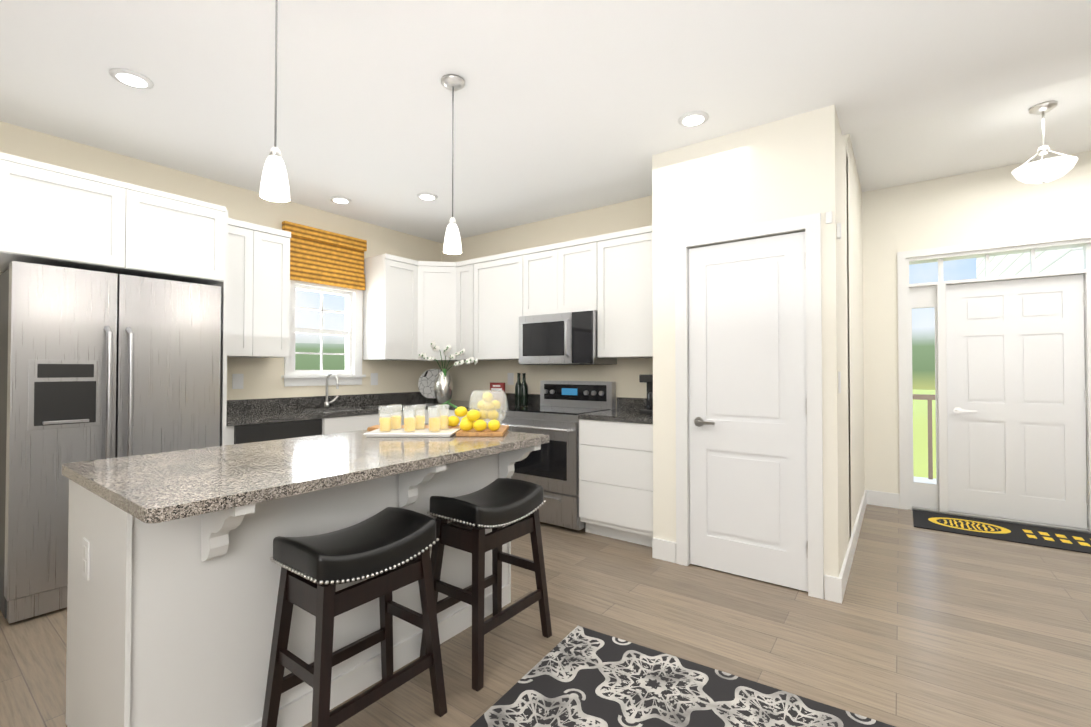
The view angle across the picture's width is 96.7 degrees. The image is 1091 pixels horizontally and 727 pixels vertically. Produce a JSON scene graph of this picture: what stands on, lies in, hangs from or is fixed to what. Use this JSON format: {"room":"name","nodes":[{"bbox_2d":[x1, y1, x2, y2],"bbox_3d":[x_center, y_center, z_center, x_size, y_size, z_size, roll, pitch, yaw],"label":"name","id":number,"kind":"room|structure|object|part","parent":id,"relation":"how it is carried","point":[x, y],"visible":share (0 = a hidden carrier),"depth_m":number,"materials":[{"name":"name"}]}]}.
{"room":"kitchen","nodes":[
{"label":"kitchen","id":0,"kind":"room"},
{"bbox_2d":[0,121,440,399],"bbox_3d":[-2.998,-0.059,3.156,0.120,2.700,6.200,-1,-1,36],"label":"wall","id":1,"kind":"structure","parent":0,"point":[262,379],"depth_m":3.94,"materials":[{"name":"beige paint"}]},
{"bbox_2d":[232,374,243,388],"bbox_3d":[-2.427,0.141,3.826,0.006,0.120,0.080,-1,-1,36],"label":"electrical outlet","id":2,"kind":"object","parent":1,"relation":"attached to","point":[237,381],"visible":1,"depth_m":3.82,"materials":[{"name":"white plastic"}]},
{"bbox_2d":[227,218,266,357],"bbox_3d":[-2.372,-0.545,3.614,0.351,0.984,0.329,-1,-1,36],"label":"upper cabinet","id":3,"kind":"object","parent":1,"relation":"attached to","point":[246,240],"depth_m":3.56,"materials":[{"name":"white wood"}]},
{"bbox_2d":[263,227,290,357],"bbox_3d":[-2.247,-0.542,3.785,0.351,0.984,0.328,-1,-1,36],"label":"upper cabinet","id":4,"kind":"object","parent":1,"relation":"attached to","point":[276,255],"depth_m":3.74,"materials":[{"name":"white wood"}]},
{"bbox_2d":[281,280,365,386],"bbox_3d":[-2.025,-0.283,4.430,0.150,0.965,0.770,-1,-1,36],"label":"kitchen window","id":5,"kind":"structure","parent":1,"relation":"in","point":[346,333],"depth_m":4.47,"materials":[{"name":"white wood"}]},
{"bbox_2d":[282,221,366,290],"bbox_3d":[-1.975,-0.951,4.384,0.055,0.480,0.770,-1,-1,36],"label":"window blind","id":6,"kind":"object","parent":1,"relation":"attached to","point":[320,256],"visible":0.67,"depth_m":4.37,"materials":[{"name":"wood"}]},
{"bbox_2d":[227,392,426,411],"bbox_3d":[-1.895,0.346,4.534,0.020,0.099,2.417,-1,-1,36],"label":"backsplash","id":7,"kind":"structure","parent":1,"relation":"attached to","point":[381,398],"depth_m":4.30,"materials":[{"name":"black stone"}]},
{"bbox_2d":[371,373,377,384],"bbox_3d":[-1.701,0.155,4.819,0.006,0.120,0.080,-1,-1,36],"label":"electrical outlet","id":8,"kind":"object","parent":1,"relation":"attached to","point":[374,378],"visible":1,"depth_m":4.82,"materials":[{"name":"white plastic"}]},
{"bbox_2d":[363,254,414,360],"bbox_3d":[-1.492,-0.528,4.783,0.392,0.984,0.434,-1,-1,36],"label":"upper cabinet","id":9,"kind":"object","parent":1,"relation":"attached to","point":[409,309],"depth_m":4.64,"materials":[{"name":"white wood"}]},
{"bbox_2d":[415,260,465,360],"bbox_3d":[-1.138,-0.524,5.075,0.618,0.984,0.673,-1,-1,36],"label":"upper cabinet","id":10,"kind":"object","parent":1,"relation":"attached to","point":[435,282],"depth_m":4.86,"materials":[{"name":"white wood"}]},
{"bbox_2d":[0,504,1090,726],"bbox_3d":[0.525,1.321,1.669,7.540,0.100,7.990,-1,-1,36],"label":"floor","id":11,"kind":"structure","parent":0,"point":[919,627],"depth_m":2.31,"materials":[{"name":"brown wood"}]},
{"bbox_2d":[0,261,220,623],"bbox_3d":[-2.586,0.391,2.898,0.783,1.765,0.900,-1,-1,36],"label":"refrigerator","id":12,"kind":"object","parent":11,"relation":"on","point":[96,365],"visible":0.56,"depth_m":2.54,"materials":[{"name":"silver metal"}]},
{"bbox_2d":[0,152,227,445],"bbox_3d":[-2.638,0.137,2.930,0.718,2.302,1.025,-1,-1,36],"label":"upper cabinet","id":13,"kind":"object","parent":11,"relation":"on","point":[53,215],"visible":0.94,"depth_m":2.68,"materials":[{"name":"white wood"}]},
{"bbox_2d":[226,416,333,444],"bbox_3d":[-2.139,0.858,3.673,0.635,0.880,0.730,-1,-1,36],"label":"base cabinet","id":14,"kind":"object","parent":11,"relation":"on","point":[255,420],"depth_m":3.45,"materials":[{"name":"white"}]},
{"bbox_2d":[226,400,475,423],"bbox_3d":[-1.645,0.410,4.350,0.640,0.035,2.417,-1,-1,36],"label":"countertop","id":15,"kind":"structure","parent":14,"relation":"on","point":[279,413],"depth_m":3.89,"materials":[{"name":"black stone"}]},
{"bbox_2d":[324,372,338,407],"bbox_3d":[-1.868,0.234,4.316,0.202,0.315,0.118,-1,-1,36],"label":"faucet","id":16,"kind":"object","parent":15,"relation":"on","point":[326,403],"visible":1,"depth_m":4.32,"materials":[{"name":"silver metal"}]},
{"bbox_2d":[326,408,345,411],"bbox_3d":[-1.739,0.510,4.209,0.408,0.193,0.628,-1,-1,36],"label":"sink","id":17,"kind":"object","parent":15,"relation":"in","point":[327,409],"depth_m":4.33,"materials":[{"name":"silver metal"}]},
{"bbox_2d":[418,369,441,400],"bbox_3d":[-1.202,0.230,5.238,0.214,0.350,0.269,-1,-1,36],"label":"decorative plate","id":18,"kind":"object","parent":15,"relation":"on","point":[427,380],"visible":0.56,"depth_m":5.22,"materials":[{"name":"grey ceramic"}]},
{"bbox_2d":[66,443,544,726],"bbox_3d":[-0.854,0.837,2.099,0.943,0.880,1.618,-1,-1,36],"label":"kitchen island","id":19,"kind":"object","parent":11,"relation":"on","point":[174,571],"depth_m":1.55,"materials":[{"name":"white wood"}]},
{"bbox_2d":[62,423,548,526],"bbox_3d":[-0.846,0.379,2.102,0.970,0.036,1.650,-1,-1,36],"label":"island countertop","id":20,"kind":"structure","parent":19,"relation":"on","point":[153,489],"depth_m":1.66,"materials":[{"name":"grey stone"}]},
{"bbox_2d":[363,428,459,436],"bbox_3d":[-0.681,0.357,2.503,0.440,0.019,0.220,0,-1,1],"label":"serving plate","id":21,"kind":"object","parent":20,"relation":"on","point":[449,432],"visible":0.79,"depth_m":2.41,"materials":[{"name":"white ceramic"}]},
{"bbox_2d":[379,404,396,431],"bbox_3d":[-0.811,0.281,2.457,0.066,0.130,0.064,0,-1,27],"label":"juice glass","id":22,"kind":"object","parent":21,"relation":"on","point":[386,423],"depth_m":2.45,"materials":[{"name":"clear glass"}]},
{"bbox_2d":[397,404,421,432],"bbox_3d":[-0.687,0.281,2.455,0.066,0.130,0.064,0,-1,27],"label":"juice glass","id":23,"kind":"object","parent":21,"relation":"on","point":[413,422],"depth_m":2.48,"materials":[{"name":"clear glass"}]},
{"bbox_2d":[422,404,446,432],"bbox_3d":[-0.561,0.281,2.452,0.066,0.130,0.064,0,-1,27],"label":"juice glass","id":24,"kind":"object","parent":21,"relation":"on","point":[439,422],"depth_m":2.48,"materials":[{"name":"clear glass"}]},
{"bbox_2d":[367,425,508,436],"bbox_3d":[-0.540,0.358,2.652,0.809,0.021,0.539,-1,-1,36],"label":"board","id":25,"kind":"object","parent":20,"relation":"on","point":[501,431],"visible":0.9,"depth_m":2.46,"materials":[{"name":"brown wood"}]},
{"bbox_2d":[436,400,461,426],"bbox_3d":[-0.566,0.275,2.688,0.353,0.145,0.100,0,-1,9],"label":"lemon","id":26,"kind":"object","parent":25,"relation":"on","point":[452,419],"depth_m":2.64,"materials":[{"name":"yellow food"}]},
{"bbox_2d":[468,390,507,428],"bbox_3d":[-0.308,0.246,2.617,0.215,0.200,0.215,-1,-1,36],"label":"glass bowl","id":27,"kind":"object","parent":25,"relation":"on","point":[486,405],"visible":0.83,"depth_m":2.57,"materials":[{"name":"clear glass"}]},
{"bbox_2d":[261,507,446,726],"bbox_3d":[-0.645,0.914,1.675,0.348,0.714,0.498,-1,-1,36],"label":"bar stool","id":28,"kind":"object","parent":11,"relation":"on","point":[316,569],"visible":1,"depth_m":1.58,"materials":[{"name":"black leather"}]},
{"bbox_3d":[-0.645,0.624,1.679,0.300,0.134,0.450,-1,-1,36],"label":"seat","id":29,"kind":"part","parent":28,"relation":"part of","materials":[{"name":"black leather"}]},
{"bbox_2d":[334,408,409,432],"bbox_3d":[-1.725,0.866,4.238,0.635,0.880,0.808,-1,-1,36],"label":"base cabinet","id":30,"kind":"object","parent":11,"relation":"on","point":[357,421],"depth_m":3.97,"materials":[{"name":"white wood"}]},
{"bbox_2d":[411,408,435,422],"bbox_3d":[-1.344,0.874,4.760,0.635,0.880,0.764,-1,-1,36],"label":"base cabinet","id":31,"kind":"object","parent":11,"relation":"on","point":[426,410],"depth_m":4.55,"materials":[{"name":"white"}]},
{"bbox_2d":[419,478,551,691],"bbox_3d":[-0.256,0.921,2.190,0.348,0.714,0.498,-1,-1,36],"label":"bar stool","id":32,"kind":"object","parent":11,"relation":"on","point":[496,505],"visible":0.98,"depth_m":2.09,"materials":[{"name":"black leather"}]},
{"bbox_3d":[-0.256,0.631,2.194,0.300,0.134,0.450,-1,-1,36],"label":"seat","id":33,"kind":"part","parent":32,"relation":"part of","materials":[{"name":"black leather"}]},
{"bbox_2d":[435,392,652,546],"bbox_3d":[0.040,0.799,4.214,2.231,1.015,0.640,-1,-1,36],"label":"lower cabinet","id":34,"kind":"object","parent":11,"relation":"on","point":[615,473],"visible":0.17,"depth_m":3.51,"materials":[{"name":"white wood"}]},
{"bbox_2d":[418,341,477,403],"bbox_3d":[-0.933,0.086,4.670,0.581,0.621,0.305,-1,-1,36],"label":"vase","id":35,"kind":"object","parent":34,"relation":"on","point":[443,388],"visible":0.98,"depth_m":4.72,"materials":[{"name":"silver metal"}]},
{"bbox_2d":[490,382,504,403],"bbox_3d":[-0.479,0.294,4.817,0.180,0.209,0.026,-1,-1,36],"label":"sign","id":36,"kind":"object","parent":34,"relation":"on","point":[497,386],"visible":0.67,"depth_m":4.80,"materials":[{"name":"red"}]},
{"bbox_2d":[515,373,520,404],"bbox_3d":[-0.258,0.244,4.679,0.076,0.305,0.076,-1,-1,36],"label":"wine bottle","id":37,"kind":"object","parent":34,"relation":"on","point":[517,392],"visible":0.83,"depth_m":4.65,"materials":[{"name":"green glass"}]},
{"bbox_2d":[520,373,527,405],"bbox_3d":[-0.203,0.243,4.601,0.076,0.305,0.076,-1,-1,36],"label":"wine bottle","id":38,"kind":"object","parent":34,"relation":"on","point":[524,394],"visible":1,"depth_m":4.57,"materials":[{"name":"green glass"}]},
{"bbox_2d":[639,374,652,413],"bbox_3d":[0.853,0.234,3.742,0.180,0.299,0.220,-1,-1,36],"label":"coffee maker","id":39,"kind":"object","parent":34,"relation":"on","point":[648,378],"visible":0.4,"depth_m":3.68,"materials":[{"name":"black plastic"}]},
{"bbox_2d":[501,381,615,529],"bbox_3d":[0.095,0.715,4.113,0.758,1.120,0.685,-1,-1,36],"label":"range oven","id":40,"kind":"object","parent":11,"relation":"on","point":[551,467],"visible":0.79,"depth_m":3.85,"materials":[{"name":"silver metal"}]},
{"bbox_2d":[470,626,895,726],"bbox_3d":[0.782,1.257,1.045,2.450,0.008,1.550,-1,-1,32],"label":"rug","id":41,"kind":"object","parent":11,"relation":"on","point":[578,676],"visible":1,"depth_m":1.83,"materials":[{"name":"black fabric"}]},
{"bbox_2d":[912,509,1090,553],"bbox_3d":[3.650,1.295,3.689,1.360,0.008,0.580,-1,-1,36],"label":"door mat","id":42,"kind":"object","parent":11,"relation":"on","point":[1069,540],"visible":1,"depth_m":3.73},
{"bbox_2d":[0,0,1090,242],"bbox_3d":[-0.004,-1.569,0.987,7.540,0.260,6.200,-1,-1,36],"label":"ceiling","id":43,"kind":"structure","parent":0,"point":[566,106],"depth_m":2.43,"materials":[{"name":"white paint"}]},
{"bbox_2d":[109,68,153,88],"bbox_3d":[-2.057,-1.412,2.412,0.170,0.012,0.170,-1,-1,36],"label":"recessed light","id":44,"kind":"object","parent":43,"relation":"in","point":[131,78],"visible":1,"depth_m":2.39,"materials":[{"name":"white plastic"}]},
{"bbox_2d":[259,0,289,201],"bbox_3d":[-0.926,-0.998,1.666,0.120,0.862,0.120,-1,-1,36],"label":"pendant light","id":45,"kind":"object","parent":43,"relation":"hanging from","point":[274,186],"visible":1,"depth_m":1.65,"materials":[{"name":"white glass"}]},
{"bbox_2d":[330,196,350,203],"bbox_3d":[-1.743,-1.388,4.128,0.170,0.012,0.170,-1,-1,36],"label":"recessed light","id":46,"kind":"object","parent":43,"relation":"in","point":[340,199],"visible":1,"depth_m":4.10,"materials":[{"name":"white"}]},
{"bbox_2d":[417,193,437,199],"bbox_3d":[-0.986,-1.389,4.045,0.170,0.012,0.170,-1,-1,36],"label":"recessed light","id":47,"kind":"object","parent":43,"relation":"in","point":[426,196],"visible":1,"depth_m":4.02,"materials":[{"name":"white"}]},
{"bbox_2d":[441,74,464,253],"bbox_3d":[-0.465,-0.988,2.431,0.120,0.862,0.120,-1,-1,36],"label":"pendant light","id":48,"kind":"object","parent":43,"relation":"hanging from","point":[452,239],"visible":0.96,"depth_m":2.41,"materials":[{"name":"white glass"}]},
{"bbox_2d":[678,111,708,126],"bbox_3d":[0.853,-1.407,2.799,0.170,0.012,0.170,-1,-1,36],"label":"recessed light","id":49,"kind":"object","parent":43,"relation":"in","point":[693,118],"visible":1,"depth_m":2.78,"materials":[{"name":"white"}]},
{"bbox_2d":[441,153,850,537],"bbox_3d":[0.437,-0.041,4.410,3.945,2.700,0.120,-1,-1,36],"label":"wall","id":50,"kind":"structure","parent":0,"point":[622,373],"depth_m":4.58,"materials":[{"name":"beige paint"}]},
{"bbox_2d":[456,258,475,359],"bbox_3d":[-0.676,-0.526,4.935,0.305,0.984,0.351,-1,-1,36],"label":"upper cabinet","id":51,"kind":"object","parent":50,"relation":"attached to","point":[465,270],"depth_m":4.81,"materials":[{"name":"white wood"}]},
{"bbox_2d":[476,249,523,360],"bbox_3d":[-0.376,-0.529,4.716,0.679,0.984,0.351,-1,-1,36],"label":"upper cabinet","id":52,"kind":"object","parent":50,"relation":"attached to","point":[499,277],"depth_m":4.55,"materials":[{"name":"white wood"}]},
{"bbox_2d":[508,373,513,384],"bbox_3d":[-0.353,0.156,4.906,0.080,0.120,0.006,-1,-1,36],"label":"electrical outlet","id":53,"kind":"object","parent":50,"relation":"attached to","point":[510,378],"visible":1,"depth_m":4.90,"materials":[{"name":"white plastic"}]},
{"bbox_2d":[524,242,563,315],"bbox_3d":[0.077,-0.724,4.387,0.443,0.603,0.351,-1,-1,36],"label":"upper cabinet","id":54,"kind":"object","parent":50,"relation":"attached to","point":[543,265],"depth_m":4.24,"materials":[{"name":"white wood"}]},
{"bbox_2d":[519,310,616,364],"bbox_3d":[0.176,-0.205,4.237,0.760,0.432,0.465,-1,-1,36],"label":"microwave","id":55,"kind":"object","parent":54,"relation":"attached to","point":[569,338],"visible":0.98,"depth_m":4.05,"materials":[{"name":"silver metal"}]},
{"bbox_2d":[564,236,595,312],"bbox_3d":[0.340,-0.727,4.195,0.443,0.603,0.351,-1,-1,36],"label":"upper cabinet","id":56,"kind":"object","parent":50,"relation":"attached to","point":[579,254],"depth_m":4.02,"materials":[{"name":"white wood"}]},
{"bbox_2d":[596,225,652,357],"bbox_3d":[0.773,-0.541,3.876,0.626,0.984,0.351,-1,-1,36],"label":"upper cabinet","id":57,"kind":"object","parent":50,"relation":"attached to","point":[608,278],"depth_m":3.78,"materials":[{"name":"white wood"}]},
{"bbox_2d":[652,113,803,541],"bbox_3d":[1.127,-0.060,3.032,0.925,2.700,0.110,-1,-1,36],"label":"wall","id":58,"kind":"structure","parent":0,"point":[791,167],"depth_m":3.10,"materials":[{"name":"white paint"}]},
{"bbox_2d":[689,231,807,591],"bbox_3d":[1.192,0.268,2.915,0.677,2.025,0.093,-1,-1,36],"label":"pantry door","id":59,"kind":"structure","parent":58,"relation":"in","point":[748,418],"depth_m":2.91,"materials":[{"name":"white wood"}]},
{"bbox_2d":[675,213,823,598],"bbox_3d":[1.216,0.231,2.951,0.830,2.115,0.128,-1,-1,36],"label":"door frame","id":60,"kind":"structure","parent":58,"relation":"attached to","point":[810,224],"depth_m":2.72,"materials":[{"name":"white wood"}]},
{"bbox_2d":[804,105,864,597],"bbox_3d":[2.232,-0.167,3.638,0.135,2.930,2.390,-1,-1,36],"label":"wall","id":61,"kind":"structure","parent":0,"point":[826,148],"depth_m":2.73,"materials":[{"name":"white paint"}]},
{"bbox_2d":[826,211,831,223],"bbox_3d":[1.550,-0.798,2.651,0.030,0.065,0.022,-1,-1,36],"label":"fire alarm","id":62,"kind":"object","parent":61,"relation":"attached to","point":[828,217],"visible":0.98,"depth_m":2.64,"materials":[{"name":"white plastic"}]},
{"bbox_2d":[837,223,840,238],"bbox_3d":[1.629,-0.735,2.690,0.020,0.080,0.035,-1,-1,36],"label":"detector","id":63,"kind":"object","parent":61,"relation":"attached to","point":[838,230],"visible":1,"depth_m":2.68,"materials":[{"name":"white plastic"}]},
{"bbox_2d":[838,372,840,392],"bbox_3d":[1.642,0.105,2.708,0.006,0.120,0.080,-1,-1,36],"label":"light switch","id":64,"kind":"object","parent":61,"relation":"attached to","point":[839,382],"visible":1,"depth_m":2.68,"materials":[{"name":"white plastic"}]},
{"bbox_2d":[833,490,867,603],"bbox_3d":[2.281,1.232,3.572,0.030,0.130,2.404,-1,-1,36],"label":"baseboard","id":65,"kind":"structure","parent":61,"relation":"attached to","point":[839,584],"depth_m":2.99,"materials":[{"name":"white wood"}]},
{"bbox_2d":[850,75,1090,191],"bbox_3d":[3.832,-1.702,2.892,3.595,0.120,2.179,-1,-1,36],"label":"ceiling","id":66,"kind":"structure","parent":0,"point":[1002,131],"depth_m":3.50,"materials":[{"name":"white paint"}]},
{"bbox_2d":[1012,101,1077,183],"bbox_3d":[3.170,-1.392,3.087,0.296,0.494,0.296,-1,-1,36],"label":"pendant light","id":67,"kind":"object","parent":66,"relation":"hanging from","point":[1041,171],"visible":1,"depth_m":3.04,"materials":[{"name":"white glass"}]},
{"bbox_2d":[862,151,1090,493],"bbox_3d":[4.453,-0.167,3.617,3.475,2.930,0.200,-1,-1,36],"label":"wall","id":68,"kind":"structure","parent":0,"point":[997,204],"depth_m":4.35,"materials":[{"name":"white paint"}]},
{"bbox_2d":[897,230,1090,532],"bbox_3d":[3.866,0.144,4.025,1.510,2.320,0.208,-1,-1,36],"label":"door frame","id":69,"kind":"structure","parent":68,"relation":"attached to","point":[924,496],"depth_m":4.23,"materials":[{"name":"white wood"}]},
{"bbox_2d":[946,274,1087,528],"bbox_3d":[3.852,0.295,3.999,0.832,1.973,0.103,-1,-1,36],"label":"front door","id":70,"kind":"structure","parent":68,"relation":"in","point":[1016,408],"depth_m":3.98,"materials":[{"name":"white wood"}]},
{"label":"outside","id":71,"kind":"structure","parent":0,"visible":0},
{"bbox_2d":[913,389,935,478],"bbox_3d":[2.853,1.758,21.024,48.200,0.070,53.550,-1,-1,36],"label":"lawn","id":72,"kind":"structure","parent":71,"point":[920,438],"depth_m":10.62,"materials":[{"name":"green plant"}]},
{"bbox_2d":[913,476,935,482],"bbox_3d":[4.714,1.427,4.600,4.200,0.170,1.670,-1,-1,36],"label":"porch","id":73,"kind":"object","parent":72,"relation":"on","point":[922,479],"depth_m":5.67,"materials":[{"name":"grey concrete"}]},
{"bbox_2d":[913,394,934,478],"bbox_3d":[5.172,0.856,5.233,4.200,0.990,0.080,-1,-1,36],"label":"porch railing","id":74,"kind":"object","parent":73,"relation":"on","point":[929,398],"visible":0.1,"depth_m":5.69,"materials":[{"name":"brown"}]},
{"bbox_2d":[976,247,1082,277],"bbox_3d":[12.910,-2.546,8.492,7.900,8.175,10.400,-1,-1,36],"label":"neighbouring house","id":75,"kind":"structure","parent":72,"relation":"on","point":[1068,259],"depth_m":8.27,"materials":[{"name":"white"}]}
]}

